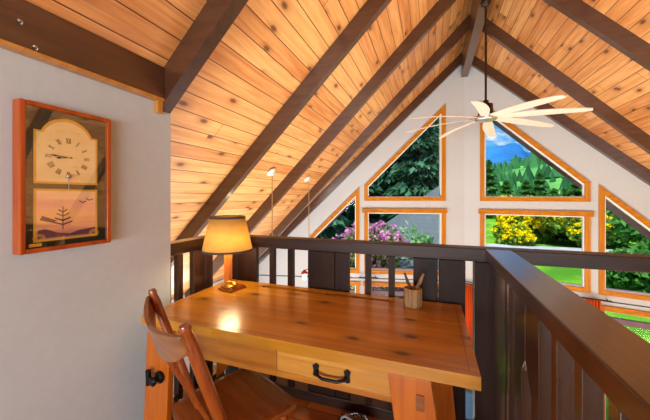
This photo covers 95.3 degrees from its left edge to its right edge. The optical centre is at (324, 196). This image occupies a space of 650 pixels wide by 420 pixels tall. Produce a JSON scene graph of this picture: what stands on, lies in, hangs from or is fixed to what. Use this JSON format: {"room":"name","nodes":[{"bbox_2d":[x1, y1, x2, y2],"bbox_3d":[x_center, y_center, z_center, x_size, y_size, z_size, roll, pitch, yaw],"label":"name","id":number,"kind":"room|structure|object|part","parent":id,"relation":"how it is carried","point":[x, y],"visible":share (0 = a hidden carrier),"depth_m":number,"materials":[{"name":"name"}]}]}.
{"room":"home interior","nodes":[
{"label":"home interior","id":0,"kind":"room"},
{"bbox_2d":[0,48,170,419],"bbox_3d":[-1.751,0.532,-0.344,0.100,2.155,4.575,0,0,20],"label":"wall","id":1,"kind":"structure","parent":0,"point":[73,335],"depth_m":1.36,"materials":[{"name":"grey paint"}]},
{"bbox_2d":[12,98,110,254],"bbox_3d":[-1.094,-0.075,1.261,0.055,0.584,0.333,0,0,20],"label":"wall clock","id":2,"kind":"object","parent":1,"relation":"attached to","point":[61,157],"visible":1,"depth_m":1.22,"materials":[{"name":"orange wood"}]},
{"bbox_3d":[-1.123,0.188,1.150,0.002,0.012,0.040,0,0,20],"label":"plate","id":3,"kind":"part","parent":2,"relation":"part of","materials":[{"name":"gold metal"}]},
{"bbox_2d":[33,191,97,241],"bbox_3d":[-1.084,0.077,1.252,0.002,0.202,0.240,0,0,20],"label":"picture","id":4,"kind":"object","parent":2,"relation":"attached to","point":[58,216],"depth_m":1.24,"materials":[{"name":"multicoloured paper"}]},
{"bbox_2d":[0,39,164,101],"bbox_3d":[-1.715,-0.552,-0.404,0.097,0.014,4.485,0,0,20],"label":"trim","id":5,"kind":"structure","parent":1,"relation":"attached to","point":[4,44],"depth_m":1.27,"materials":[{"name":"brown wood"}]},
{"bbox_2d":[0,0,164,98],"bbox_3d":[-1.720,-0.650,-0.399,0.095,0.180,4.492,0,0,20],"label":"beam","id":6,"kind":"structure","parent":5,"relation":"on","point":[56,37],"depth_m":1.27,"materials":[{"name":"wood"}]},
{"bbox_2d":[154,101,162,113],"bbox_3d":[-0.953,-0.520,1.697,0.030,0.080,0.031,0,0,20],"label":"trim","id":7,"kind":"structure","parent":1,"relation":"attached to","point":[158,105],"depth_m":1.69,"materials":[{"name":"brown wood"}]},
{"bbox_2d":[171,279,223,396],"bbox_3d":[-3.183,2.762,2.260,0.100,2.396,8.515,0,0,20],"label":"wall","id":8,"kind":"structure","parent":0,"point":[186,359],"depth_m":4.80,"materials":[{"name":"white paint"}]},
{"bbox_2d":[26,0,471,298],"bbox_3d":[-0.790,-0.658,2.583,4.450,4.668,10.733,0,0,20],"label":"ceiling","id":9,"kind":"structure","parent":0,"point":[271,46],"depth_m":2.57,"materials":[{"name":"brown wood"}]},
{"bbox_2d":[163,0,248,113],"bbox_3d":[-0.033,-1.592,1.430,2.130,2.357,0.083,0,0,20],"label":"rafter","id":10,"kind":"object","parent":9,"relation":"hanging from","point":[216,17],"visible":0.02,"depth_m":1.64,"materials":[{"name":"wood"}]},
{"bbox_2d":[267,168,274,235],"bbox_3d":[-0.680,0.703,3.679,0.211,2.114,0.124,0,0,20],"label":"pendant lamp","id":11,"kind":"object","parent":9,"relation":"hanging from","point":[271,171],"visible":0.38,"depth_m":3.67,"materials":[{"name":"beige ceramic"}]},
{"bbox_3d":[-0.654,0.672,3.670,0.018,1.875,0.018,0,0,-3],"label":"chain","id":12,"kind":"part","parent":11,"relation":"part of","materials":[{"name":"beige fabric"}]},
{"bbox_2d":[171,0,391,267],"bbox_3d":[-0.615,-0.523,2.938,4.240,4.494,0.075,0,0,20],"label":"rafter","id":13,"kind":"object","parent":9,"relation":"hanging from","point":[370,11],"visible":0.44,"depth_m":2.81,"materials":[{"name":"wood"}]},
{"bbox_2d":[301,176,309,279],"bbox_3d":[-0.286,0.505,4.783,0.211,1.689,0.124,0,0,20],"label":"pendant lamp","id":14,"kind":"object","parent":9,"relation":"hanging from","point":[304,271],"visible":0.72,"depth_m":4.77,"materials":[{"name":"metal"}]},
{"bbox_2d":[185,0,455,296],"bbox_3d":[-0.217,-0.523,4.053,4.240,4.494,0.075,0,0,20],"label":"rafter","id":15,"kind":"object","parent":9,"relation":"hanging from","point":[441,7],"visible":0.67,"depth_m":3.83,"materials":[{"name":"wood"}]},
{"bbox_2d":[259,53,460,263],"bbox_3d":[0.467,-0.523,5.968,4.376,4.494,0.078,0,0,6],"label":"rafter","id":16,"kind":"object","parent":9,"relation":"hanging from","point":[456,62],"visible":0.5,"depth_m":5.88,"materials":[{"name":"wood"}]},
{"bbox_2d":[259,14,469,257],"bbox_3d":[0.206,-0.523,5.236,4.240,4.494,0.075,0,0,20],"label":"rafter","id":17,"kind":"object","parent":9,"relation":"hanging from","point":[460,31],"visible":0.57,"depth_m":4.97,"materials":[{"name":"wood"}]},
{"bbox_2d":[461,0,488,76],"bbox_3d":[1.102,-2.551,1.264,0.120,0.462,9.523,0,0,20],"label":"ridge beam","id":18,"kind":"structure","parent":9,"relation":"hanging from","point":[477,13],"depth_m":4.39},
{"bbox_2d":[406,0,592,138],"bbox_3d":[1.905,-1.596,3.514,1.778,1.447,1.778,0,0,-33],"label":"ceiling fan","id":19,"kind":"object","parent":18,"relation":"hanging from","point":[486,115],"visible":1,"depth_m":3.40,"materials":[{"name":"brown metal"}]},
{"bbox_3d":[1.455,-0.911,3.794,0.845,0.077,0.128,0,0,34],"label":"blade","id":20,"kind":"part","parent":19,"relation":"part of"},
{"bbox_3d":[1.389,-0.911,3.393,0.845,0.077,0.128,0,0,-11],"label":"blade","id":21,"kind":"part","parent":19,"relation":"part of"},
{"bbox_3d":[1.785,-0.911,4.030,0.128,0.077,0.845,0,0,-11],"label":"blade","id":22,"kind":"part","parent":19,"relation":"part of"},
{"bbox_3d":[1.625,-0.911,3.063,0.128,0.077,0.845,0,0,34],"label":"blade","id":23,"kind":"part","parent":19,"relation":"part of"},
{"bbox_3d":[2.185,-0.911,3.964,0.128,0.077,0.845,0,0,34],"label":"blade","id":24,"kind":"part","parent":19,"relation":"part of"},
{"bbox_3d":[2.422,-0.911,3.635,0.845,0.077,0.128,0,0,-11],"label":"blade","id":25,"kind":"part","parent":19,"relation":"part of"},
{"bbox_3d":[2.026,-0.911,2.998,0.128,0.077,0.845,0,0,-11],"label":"blade","id":26,"kind":"part","parent":19,"relation":"part of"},
{"bbox_3d":[2.356,-0.911,3.234,0.845,0.077,0.128,0,0,34],"label":"blade","id":27,"kind":"part","parent":19,"relation":"part of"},
{"bbox_2d":[173,397,381,419],"bbox_3d":[-0.771,1.485,-0.399,1.983,0.250,5.130,0,0,20],"label":"floor","id":28,"kind":"structure","parent":0,"point":[304,410],"depth_m":1.87,"materials":[{"name":"orange wood"}]},
{"bbox_2d":[171,235,216,419],"bbox_3d":[-0.889,0.823,2.068,0.100,1.075,0.544,0,0,20],"label":"railing","id":29,"kind":"object","parent":28,"relation":"on","point":[201,265],"visible":0.29,"depth_m":2.00,"materials":[{"name":"wood"}]},
{"bbox_3d":[-0.889,0.324,2.068,0.100,0.077,0.544,0,0,20],"label":"cap rail","id":30,"kind":"part","parent":29,"relation":"part of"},
{"bbox_3d":[-0.885,1.327,2.066,0.090,0.066,0.544,0,0,20],"label":"rail","id":31,"kind":"part","parent":29,"relation":"part of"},
{"bbox_2d":[143,288,295,419],"bbox_3d":[-0.431,0.873,1.240,0.507,0.978,0.561,0,0,44],"label":"chair","id":32,"kind":"object","parent":28,"relation":"on","point":[241,394],"visible":0.98,"depth_m":1.24,"materials":[{"name":"reddish-brown orange wood"}]},
{"bbox_3d":[-0.596,0.487,1.062,0.071,0.146,0.470,0,0,-41],"label":"crest rail","id":33,"kind":"part","parent":32,"relation":"part of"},
{"bbox_3d":[-0.640,0.654,1.269,0.207,0.540,0.037,0,0,-16],"label":"post","id":34,"kind":"part","parent":32,"relation":"part of","materials":[{"name":"brown wood"}]},
{"bbox_3d":[-0.370,0.658,0.970,0.204,0.535,0.043,0,0,-41],"label":"post","id":35,"kind":"part","parent":32,"relation":"part of","materials":[{"name":"brown wood"}]},
{"bbox_3d":[-0.410,0.923,1.314,0.422,0.030,0.424,0,0,44],"label":"seat","id":36,"kind":"part","parent":32,"relation":"part of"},
{"bbox_2d":[142,279,480,419],"bbox_3d":[-0.109,0.979,1.551,1.562,0.762,0.752,0,0,20],"label":"desk","id":37,"kind":"object","parent":28,"relation":"on","point":[372,346],"visible":0.81,"depth_m":1.33,"materials":[{"name":"brown wood"}]},
{"bbox_3d":[-0.832,0.973,1.484,0.185,0.654,0.034,0,0,20],"label":"leg","id":38,"kind":"part","parent":37,"relation":"part of","materials":[{"name":"brown wood"}]},
{"bbox_3d":[-0.659,0.973,2.019,0.210,0.654,0.074,0,0,20],"label":"leg","id":39,"kind":"part","parent":37,"relation":"part of","materials":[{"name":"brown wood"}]},
{"bbox_2d":[201,215,252,292],"bbox_3d":[-0.656,0.364,1.997,0.333,0.468,0.333,0,0,20],"label":"table lamp","id":40,"kind":"object","parent":37,"relation":"on","point":[226,235],"visible":1,"depth_m":1.89,"materials":[{"name":"linen"},{"name":"orange wood"},{"name":"polished brass"}]},
{"bbox_3d":[-0.656,0.246,1.997,0.328,0.228,0.328,0,0,20],"label":"lamp shade","id":41,"kind":"part","parent":40,"relation":"part of","materials":[{"name":"fabric"}]},
{"bbox_3d":[0.020,0.704,1.172,0.160,0.054,0.036,0,0,20],"label":"handle","id":42,"kind":"part","parent":37,"relation":"part of","materials":[{"name":"black metal"}]},
{"bbox_3d":[0.027,0.701,1.202,0.488,0.086,0.024,0,0,20],"label":"drawer","id":43,"kind":"part","parent":37,"relation":"part of","materials":[{"name":"brown wood"}]},
{"bbox_2d":[403,285,421,308],"bbox_3d":[0.481,0.547,1.622,0.100,0.101,0.102,0,0,20],"label":"pencil cup","id":44,"kind":"object","parent":37,"relation":"on","point":[412,299],"visible":0.95,"depth_m":1.58,"materials":[{"name":"brown wood"}]},
{"bbox_2d":[404,273,411,289],"bbox_3d":[0.468,0.496,1.625,0.072,0.160,0.017,0,0,9],"label":"stick","id":45,"kind":"object","parent":44,"relation":"in","point":[405,275],"visible":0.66,"depth_m":1.62,"materials":[{"name":"grey wood"}]},
{"bbox_2d":[414,273,424,289],"bbox_3d":[0.499,0.495,1.616,0.082,0.162,0.019,0,0,20],"label":"stick","id":46,"kind":"object","parent":44,"relation":"in","point":[423,274],"visible":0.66,"depth_m":1.60,"materials":[{"name":"brown wood"}]},
{"bbox_3d":[0.349,0.973,1.059,0.244,0.654,0.040,0,0,20],"label":"leg","id":47,"kind":"part","parent":37,"relation":"part of","materials":[{"name":"brown wood"}]},
{"bbox_3d":[0.593,0.973,1.572,0.210,0.654,0.074,0,0,20],"label":"leg","id":48,"kind":"part","parent":37,"relation":"part of","materials":[{"name":"brown wood"}]},
{"bbox_2d":[338,412,368,419],"bbox_3d":[0.168,1.302,1.718,0.210,0.115,0.121,0,0,20],"label":"patterned bag","id":49,"kind":"object","parent":28,"relation":"on","point":[347,416],"visible":1,"depth_m":1.75,"materials":[{"name":"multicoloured fabric"}]},
{"bbox_2d":[232,235,649,419],"bbox_3d":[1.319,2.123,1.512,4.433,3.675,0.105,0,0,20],"label":"railing","id":50,"kind":"object","parent":28,"relation":"on","point":[443,266],"visible":0.52,"depth_m":1.73,"materials":[{"name":"wood"}]},
{"bbox_3d":[0.098,1.327,1.945,1.843,0.066,0.090,0,0,20],"label":"rail","id":51,"kind":"part","parent":50,"relation":"part of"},
{"bbox_3d":[1.319,0.321,1.512,4.433,0.072,0.105,0,0,20],"label":"cap rail","id":52,"kind":"part","parent":50,"relation":"part of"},
{"bbox_3d":[0.925,0.827,1.655,0.171,0.934,0.100,0,0,20],"label":"corner post","id":53,"kind":"part","parent":50,"relation":"part of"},
{"bbox_2d":[485,249,649,419],"bbox_3d":[0.358,0.823,-0.014,0.125,1.075,3.415,0,0,20],"label":"railing","id":54,"kind":"object","parent":28,"relation":"on","point":[557,355],"visible":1,"depth_m":0.77,"materials":[{"name":"wood"}]},
{"bbox_3d":[-0.486,1.251,1.732,0.400,0.218,0.135,0,0,20],"label":"shelf","id":55,"kind":"object","parent":28,"relation":"on","visible":0},
{"bbox_3d":[-0.524,1.129,1.743,0.240,0.024,0.120,0,0,20],"label":"book","id":56,"kind":"object","parent":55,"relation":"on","visible":0},
{"bbox_3d":[-0.524,1.106,1.745,0.220,0.022,0.116,0,0,20],"label":"book","id":57,"kind":"object","parent":56,"relation":"on","visible":0},
{"bbox_2d":[214,370,224,379],"bbox_3d":[-0.523,1.081,1.747,0.230,0.028,0.112,0,0,20],"label":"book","id":58,"kind":"object","parent":57,"relation":"on","point":[222,373],"visible":0.09,"depth_m":1.77,"materials":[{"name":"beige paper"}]},
{"bbox_2d":[224,365,239,374],"bbox_3d":[-0.528,1.020,1.744,0.125,0.102,0.080,0,0,20],"label":"spotlight","id":59,"kind":"object","parent":58,"relation":"on","point":[229,369],"visible":0.23,"depth_m":1.72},
{"bbox_2d":[259,65,463,293],"bbox_3d":[0.499,0.564,6.084,4.460,6.792,0.160,0,0,6],"label":"wall","id":60,"kind":"structure","parent":0,"point":[450,92],"depth_m":5.88,"materials":[{"name":"white paint"}]},
{"bbox_2d":[310,188,358,272],"bbox_3d":[0.200,0.671,6.086,1.007,1.738,0.142,0,0,6],"label":"window","id":61,"kind":"structure","parent":60,"relation":"in","point":[355,194],"depth_m":5.99,"materials":[{"name":"orange wood"}]},
{"bbox_2d":[259,275,412,279],"bbox_3d":[0.510,1.639,5.996,4.419,0.013,0.012,0,0,6],"label":"trim","id":62,"kind":"structure","parent":60,"relation":"attached to","point":[259,275],"depth_m":5.97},
{"bbox_2d":[350,281,359,292],"bbox_3d":[0.199,2.688,6.080,1.048,1.965,0.154,0,0,6],"label":"window","id":63,"kind":"structure","parent":60,"relation":"in","point":[356,284],"depth_m":5.96,"materials":[{"name":"orange wood"}]},
{"bbox_3d":[0.192,1.745,6.020,1.048,0.080,0.033,0,0,6],"label":"head casing","id":64,"kind":"part","parent":63,"relation":"part of","materials":[{"name":"orange wood"}]},
{"bbox_2d":[359,276,377,294],"bbox_3d":[0.860,2.740,5.885,0.370,2.320,0.156,0,0,6],"label":"curtain","id":65,"kind":"object","parent":60,"relation":"attached to","point":[375,276],"visible":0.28,"depth_m":5.84,"materials":[{"name":"orange fabric"}]},
{"bbox_2d":[363,282,412,295],"bbox_3d":[1.578,2.688,5.927,1.613,1.965,0.154,0,0,6],"label":"window","id":66,"kind":"structure","parent":60,"relation":"in","point":[379,284],"depth_m":5.94,"materials":[{"name":"orange wood"}]},
{"bbox_3d":[1.582,1.945,5.966,1.367,0.090,0.065,0,0,6],"label":"meeting rail","id":67,"kind":"part","parent":66,"relation":"part of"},
{"bbox_3d":[1.571,1.745,5.867,1.613,0.080,0.033,0,0,6],"label":"head casing","id":68,"kind":"part","parent":66,"relation":"part of","materials":[{"name":"orange wood"}]},
{"bbox_2d":[362,209,446,274],"bbox_3d":[1.570,0.889,5.928,1.639,1.302,0.154,0,0,6],"label":"window","id":69,"kind":"structure","parent":60,"relation":"in","point":[366,212],"depth_m":5.88,"materials":[{"name":"orange wood"}]},
{"bbox_3d":[1.572,0.894,5.873,1.572,1.292,0.022,0,0,6],"label":"casing","id":70,"kind":"part","parent":69,"relation":"part of","materials":[{"name":"orange wood"}]},
{"bbox_3d":[1.563,0.278,5.867,1.639,0.080,0.033,0,0,6],"label":"head casing","id":71,"kind":"part","parent":69,"relation":"part of","materials":[{"name":"orange wood"}]},
{"bbox_2d":[364,104,445,200],"bbox_3d":[1.579,-0.866,5.933,1.572,1.893,0.142,0,0,6],"label":"window","id":72,"kind":"structure","parent":60,"relation":"in","point":[442,110],"depth_m":5.84,"materials":[{"name":"orange wood"}]},
{"bbox_2d":[464,66,649,311],"bbox_3d":[4.621,0.564,4.612,4.460,6.792,0.160,0,0,33],"label":"wall","id":73,"kind":"structure","parent":0,"point":[598,169],"depth_m":5.03,"materials":[{"name":"white paint"}]},
{"bbox_2d":[466,283,472,345],"bbox_3d":[2.746,2.770,5.640,0.401,2.260,0.156,0,0,33],"label":"curtain","id":74,"kind":"object","parent":73,"relation":"attached to","point":[469,289],"visible":0.26,"depth_m":5.60,"materials":[{"name":"orange fabric"}]},
{"bbox_2d":[480,111,590,201],"bbox_3d":[3.622,-0.866,5.223,1.572,1.893,0.142,0,0,33],"label":"window","id":75,"kind":"structure","parent":73,"relation":"in","point":[586,187],"depth_m":5.14,"materials":[{"name":"orange wood"}]},
{"bbox_2d":[478,209,593,292],"bbox_3d":[3.625,0.889,5.214,1.639,1.302,0.154,0,0,33],"label":"window","id":76,"kind":"structure","parent":73,"relation":"in","point":[586,216],"depth_m":4.87,"materials":[{"name":"orange wood"}]},
{"bbox_3d":[3.592,0.278,5.163,1.639,0.080,0.033,0,0,33],"label":"head casing","id":77,"kind":"part","parent":76,"relation":"part of","materials":[{"name":"orange wood"}]},
{"bbox_3d":[3.589,0.894,5.173,1.572,1.292,0.022,0,0,33],"label":"casing","id":78,"kind":"part","parent":76,"relation":"part of","materials":[{"name":"orange wood"}]},
{"bbox_2d":[466,281,649,307],"bbox_3d":[4.557,1.639,4.551,4.419,0.013,0.012,0,0,33],"label":"trim","id":79,"kind":"structure","parent":73,"relation":"attached to","point":[466,281],"depth_m":4.55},
{"bbox_2d":[577,294,611,309],"bbox_3d":[4.225,2.745,4.681,0.432,2.310,0.156,0,0,33],"label":"curtain","id":80,"kind":"object","parent":73,"relation":"attached to","point":[597,304],"visible":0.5,"depth_m":4.63,"materials":[{"name":"orange fabric"}]},
{"bbox_3d":[4.202,1.600,4.645,0.432,0.021,0.022,0,0,33],"label":"rod","id":81,"kind":"part","parent":80,"relation":"part of","materials":[{"name":"brown metal"}]},
{"bbox_2d":[599,185,649,300],"bbox_3d":[4.785,0.671,4.468,1.007,1.738,0.142,0,0,33],"label":"window","id":82,"kind":"structure","parent":73,"relation":"in","point":[603,193],"depth_m":4.63,"materials":[{"name":"orange wood"}]},
{"bbox_3d":[4.753,0.671,4.418,1.007,1.738,0.022,0,0,33],"label":"casing","id":83,"kind":"part","parent":82,"relation":"part of","materials":[{"name":"orange wood"}]},
{"bbox_2d":[601,305,649,419],"bbox_3d":[4.782,2.688,4.463,1.048,1.965,0.154,0,0,33],"label":"window","id":84,"kind":"structure","parent":73,"relation":"in","point":[625,322],"depth_m":4.53,"materials":[{"name":"orange wood"}]},
{"bbox_3d":[4.753,2.692,4.418,1.007,1.955,0.022,0,0,33],"label":"casing","id":85,"kind":"part","parent":84,"relation":"part of","materials":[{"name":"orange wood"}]},
{"bbox_3d":[4.749,1.745,4.412,1.048,0.080,0.033,0,0,33],"label":"head casing","id":86,"kind":"part","parent":84,"relation":"part of","materials":[{"name":"orange wood"}]},
{"bbox_3d":[4.804,1.945,4.496,0.801,0.090,0.065,0,0,33],"label":"meeting rail","id":87,"kind":"part","parent":84,"relation":"part of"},
{"bbox_2d":[475,0,649,169],"bbox_3d":[3.401,-0.658,1.086,4.450,4.668,10.733,0,0,20],"label":"ceiling","id":88,"kind":"structure","parent":0,"point":[608,74],"depth_m":3.74,"materials":[{"name":"brown wood"}]},
{"bbox_2d":[471,55,649,185],"bbox_3d":[4.573,-0.523,4.501,4.376,4.494,0.078,0,0,33],"label":"rafter","id":89,"kind":"object","parent":88,"relation":"hanging from","point":[641,172],"visible":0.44,"depth_m":4.80,"materials":[{"name":"wood"}]},
{"bbox_2d":[482,19,649,154],"bbox_3d":[4.312,-0.523,3.770,4.240,4.494,0.075,0,0,20],"label":"rafter","id":90,"kind":"object","parent":88,"relation":"hanging from","point":[562,81],"visible":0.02,"depth_m":4.07,"materials":[{"name":"wood"}]},
{"bbox_2d":[543,0,649,70],"bbox_3d":[3.889,-0.523,2.587,4.240,4.494,0.075,0,0,20],"label":"rafter","id":91,"kind":"object","parent":88,"relation":"hanging from","point":[580,12],"visible":1,"depth_m":2.95,"materials":[{"name":"wood"}]},
{"bbox_3d":[1.156,4.060,1.304,8.900,0.200,9.633,0,0,20],"label":"floor","id":92,"kind":"structure","parent":0,"visible":0},
{"bbox_3d":[1.571,3.954,4.695,1.600,0.011,1.300,0,0,20],"label":"area rug","id":93,"kind":"object","parent":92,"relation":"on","visible":0},
{"bbox_3d":[2.108,3.500,4.627,0.838,0.920,0.840,0,0,-40],"label":"armchair","id":94,"kind":"object","parent":93,"relation":"on","visible":0},
{"bbox_2d":[466,390,472,419],"bbox_3d":[2.139,3.220,4.652,0.194,0.392,0.400,0,0,-40],"label":"throw pillow","id":95,"kind":"object","parent":94,"relation":"on","point":[469,395],"visible":0.12,"depth_m":4.51,"materials":[{"name":"blue fabric"}]},
{"bbox_3d":[3.451,-0.710,1.079,4.550,4.644,10.753,0,0,20],"label":"roof","id":96,"kind":"structure","parent":0,"visible":0},
{"bbox_2d":[492,121,649,239],"bbox_3d":[5.027,-0.373,5.610,4.566,5.218,0.058,0,0,33],"label":"board","id":97,"kind":"object","parent":96,"relation":"attached to","point":[609,206],"depth_m":5.72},
{"label":"outside","id":98,"kind":"structure","parent":0,"visible":0},
{"bbox_2d":[492,157,528,165],"bbox_3d":[288.545,-15.087,448.958,450.100,112.894,217.358,0,0,20],"label":"ridge","id":99,"kind":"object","parent":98,"point":[522,158],"visible":0.02,"depth_m":510.46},
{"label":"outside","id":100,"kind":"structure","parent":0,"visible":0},
{"bbox_2d":[486,244,631,253],"bbox_3d":[32.444,4.195,16.364,90.374,0.010,6.471,0,0,23],"label":"road","id":101,"kind":"structure","parent":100,"point":[487,245],"depth_m":24.54,"materials":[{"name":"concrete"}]},
{"bbox_3d":[-0.834,-0.710,2.609,4.550,4.644,10.753,0,0,20],"label":"roof","id":102,"kind":"structure","parent":0,"visible":0},
{"bbox_2d":[315,117,438,237],"bbox_3d":[0.818,-0.373,7.113,4.566,5.218,0.058,0,0,6],"label":"board","id":103,"kind":"object","parent":102,"relation":"attached to","point":[353,200],"depth_m":7.13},
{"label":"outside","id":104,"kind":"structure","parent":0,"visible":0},
{"bbox_2d":[500,164,562,195],"bbox_3d":[-66.195,-66.987,214.778,653.894,148.695,148.977,0,0,20],"label":"hillside","id":105,"kind":"structure","parent":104,"point":[557,183],"depth_m":144.23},
{"bbox_2d":[492,152,572,194],"bbox_3d":[-65.971,-69.657,215.087,653.869,154.306,143.749,0,0,20],"label":"forest","id":106,"kind":"object","parent":105,"relation":"on","point":[533,161],"visible":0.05,"depth_m":143.77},
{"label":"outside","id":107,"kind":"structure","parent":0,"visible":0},
{"bbox_2d":[354,215,649,419],"bbox_3d":[27.107,5.312,75.905,320.000,2.141,150.000,0,0,20],"label":"lawn","id":108,"kind":"structure","parent":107,"point":[560,274],"depth_m":17.18,"materials":[{"name":"plant"}]},
{"bbox_2d":[317,215,351,238],"bbox_3d":[-0.531,-1.240,20.877,5.189,11.201,5.007,0,0,-12],"label":"conifer","id":109,"kind":"object","parent":108,"relation":"on","point":[330,231],"visible":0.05,"depth_m":19.92,"materials":[{"name":"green plant"}]},
{"bbox_2d":[336,182,384,236],"bbox_3d":[2.388,-2.641,24.630,6.487,14.001,6.259,0,0,25],"label":"conifer","id":110,"kind":"object","parent":108,"relation":"on","point":[374,188],"visible":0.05,"depth_m":23.28,"materials":[{"name":"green plant"}]},
{"bbox_2d":[332,220,410,297],"bbox_3d":[1.339,2.478,8.677,2.502,3.781,2.546,0,0,-42],"label":"rhododendron","id":111,"kind":"object","parent":108,"relation":"on","point":[377,261],"visible":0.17,"depth_m":8.22,"materials":[{"name":"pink plant"}]},
{"bbox_2d":[370,155,404,223],"bbox_3d":[5.713,-3.691,25.597,7.197,16.101,7.460,0,0,-17],"label":"conifer","id":112,"kind":"object","parent":108,"relation":"on","point":[385,180],"visible":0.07,"depth_m":23.99,"materials":[{"name":"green plant"}]},
{"bbox_2d":[395,287,403,297],"bbox_3d":[2.547,3.157,7.887,1.584,2.416,1.736,0,0,20],"label":"rhododendron","id":113,"kind":"object","parent":108,"relation":"on","point":[400,288],"visible":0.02,"depth_m":7.86,"materials":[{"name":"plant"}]},
{"bbox_2d":[378,186,438,295],"bbox_3d":[3.790,1.685,12.769,5.750,5.350,8.600,0,0,20],"label":"garage","id":114,"kind":"structure","parent":108,"relation":"on","point":[427,223],"depth_m":11.84,"materials":[{"name":"light grey painted siding"},{"name":"grey shingle"}]},
{"bbox_2d":[379,123,438,219],"bbox_3d":[6.823,-2.291,22.010,6.162,13.301,5.946,0,0,-16],"label":"conifer","id":115,"kind":"object","parent":108,"relation":"on","point":[405,170],"visible":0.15,"depth_m":20.97,"materials":[{"name":"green plant"}]},
{"bbox_2d":[399,219,437,265],"bbox_3d":[2.571,2.503,8.264,1.071,3.717,1.087,0,0,20],"label":"sapling","id":116,"kind":"object","parent":108,"relation":"on","point":[420,238],"visible":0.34,"depth_m":8.32,"materials":[{"name":"green plant"}]},
{"bbox_2d":[410,124,438,195],"bbox_3d":[7.461,-0.540,21.244,4.381,9.801,4.541,0,0,-21],"label":"conifer","id":117,"kind":"object","parent":108,"relation":"on","point":[430,177],"visible":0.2,"depth_m":20.73,"materials":[{"name":"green plant"}]},
{"bbox_2d":[434,118,438,153],"bbox_3d":[9.391,-3.691,28.002,7.460,16.101,7.197,0,0,-20],"label":"conifer","id":118,"kind":"object","parent":108,"relation":"on","point":[436,122],"visible":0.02,"depth_m":26.95,"materials":[{"name":"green plant"}]},
{"bbox_2d":[486,159,500,215],"bbox_3d":[39.224,-2.184,70.947,8.217,13.487,7.996,0,0,-16],"label":"conifer","id":119,"kind":"object","parent":108,"relation":"on","point":[491,188],"visible":0.38,"depth_m":69.92,"materials":[{"name":"green plant"}]},
{"bbox_2d":[491,180,516,217],"bbox_3d":[38.353,0.489,62.797,6.759,8.141,7.006,0,0,27],"label":"conifer","id":120,"kind":"object","parent":108,"relation":"on","point":[506,189],"visible":0.27,"depth_m":62.27,"materials":[{"name":"green plant"}]},
{"bbox_2d":[490,222,536,245],"bbox_3d":[16.820,3.390,26.525,3.563,2.242,2.912,0,0,37],"label":"shrub","id":121,"kind":"object","parent":108,"relation":"on","point":[505,233],"visible":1,"depth_m":25.84,"materials":[{"name":"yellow plant"}]},
{"bbox_2d":[517,179,534,195],"bbox_3d":[35.914,0.690,53.038,5.633,7.741,5.838,0,0,-2],"label":"conifer","id":122,"kind":"object","parent":108,"relation":"on","point":[525,191],"visible":0.28,"depth_m":52.61,"materials":[{"name":"green plant"}]},
{"bbox_2d":[492,195,577,243],"bbox_3d":[19.341,2.086,27.901,6.255,4.635,6.536,0,0,16],"label":"shrub","id":123,"kind":"object","parent":108,"relation":"on","point":[546,226],"visible":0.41,"depth_m":27.12,"materials":[{"name":"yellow plant"}]},
{"bbox_2d":[531,172,549,195],"bbox_3d":[37.837,0.128,52.335,6.422,8.864,6.196,0,0,8],"label":"conifer","id":124,"kind":"object","parent":108,"relation":"on","point":[539,182],"visible":0.26,"depth_m":51.85,"materials":[{"name":"green plant"}]},
{"bbox_2d":[536,191,544,195],"bbox_3d":[33.051,1.808,45.517,4.732,5.505,4.904,0,0,-15],"label":"conifer","id":125,"kind":"object","parent":108,"relation":"on","point":[540,193],"visible":0.06,"depth_m":45.32,"materials":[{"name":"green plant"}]},
{"bbox_2d":[547,188,562,195],"bbox_3d":[27.622,1.743,35.776,4.904,5.634,4.732,0,0,-15],"label":"conifer","id":126,"kind":"object","parent":108,"relation":"on","point":[553,192],"visible":0.11,"depth_m":35.56,"materials":[{"name":"green plant"}]},
{"bbox_2d":[539,229,571,241],"bbox_3d":[22.549,2.555,28.861,4.207,3.946,4.513,0,0,20],"label":"shrub","id":127,"kind":"object","parent":108,"relation":"on","point":[555,238],"visible":0.09,"depth_m":28.42,"materials":[{"name":"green plant"}]},
{"bbox_2d":[560,187,570,195],"bbox_3d":[31.334,1.661,38.732,4.056,5.797,4.203,0,0,-24],"label":"conifer","id":128,"kind":"object","parent":108,"relation":"on","point":[565,189],"visible":0.12,"depth_m":38.53,"materials":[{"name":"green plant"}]},
{"bbox_2d":[565,182,581,195],"bbox_3d":[31.929,0.854,37.455,5.407,7.413,5.604,0,0,-39],"label":"conifer","id":129,"kind":"object","parent":108,"relation":"on","point":[575,191],"visible":0.1,"depth_m":37.22,"materials":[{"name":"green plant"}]},
{"bbox_2d":[558,215,615,245],"bbox_3d":[22.298,2.768,25.012,4.334,3.169,3.640,0,0,-1],"label":"shrub","id":130,"kind":"object","parent":108,"relation":"on","point":[574,231],"visible":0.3,"depth_m":24.41,"materials":[{"name":"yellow plant"}]},
{"bbox_2d":[564,208,632,247],"bbox_3d":[24.867,2.274,27.046,5.434,4.417,5.280,0,0,20],"label":"shrub","id":131,"kind":"object","parent":108,"relation":"on","point":[609,213],"visible":0.07,"depth_m":25.41,"materials":[{"name":"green plant"}]},
{"bbox_2d":[606,246,649,292],"bbox_3d":[14.288,3.336,13.459,3.140,2.224,2.834,0,0,20],"label":"shrub","id":132,"kind":"object","parent":108,"relation":"on","point":[641,281],"visible":0.41,"depth_m":13.39,"materials":[{"name":"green plant"}]},
{"bbox_2d":[608,214,649,253],"bbox_3d":[19.623,2.489,16.828,4.399,3.696,4.633,0,0,20],"label":"shrub","id":133,"kind":"object","parent":108,"relation":"on","point":[621,228],"visible":0.44,"depth_m":17.95,"materials":[{"name":"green plant"}]},
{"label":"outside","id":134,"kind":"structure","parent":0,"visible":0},
{"bbox_2d":[486,143,529,162],"bbox_3d":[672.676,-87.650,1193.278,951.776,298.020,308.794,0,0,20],"label":"mountain","id":135,"kind":"structure","parent":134,"point":[496,154],"depth_m":1215.59,"materials":[{"name":"blue stone"}]}
]}

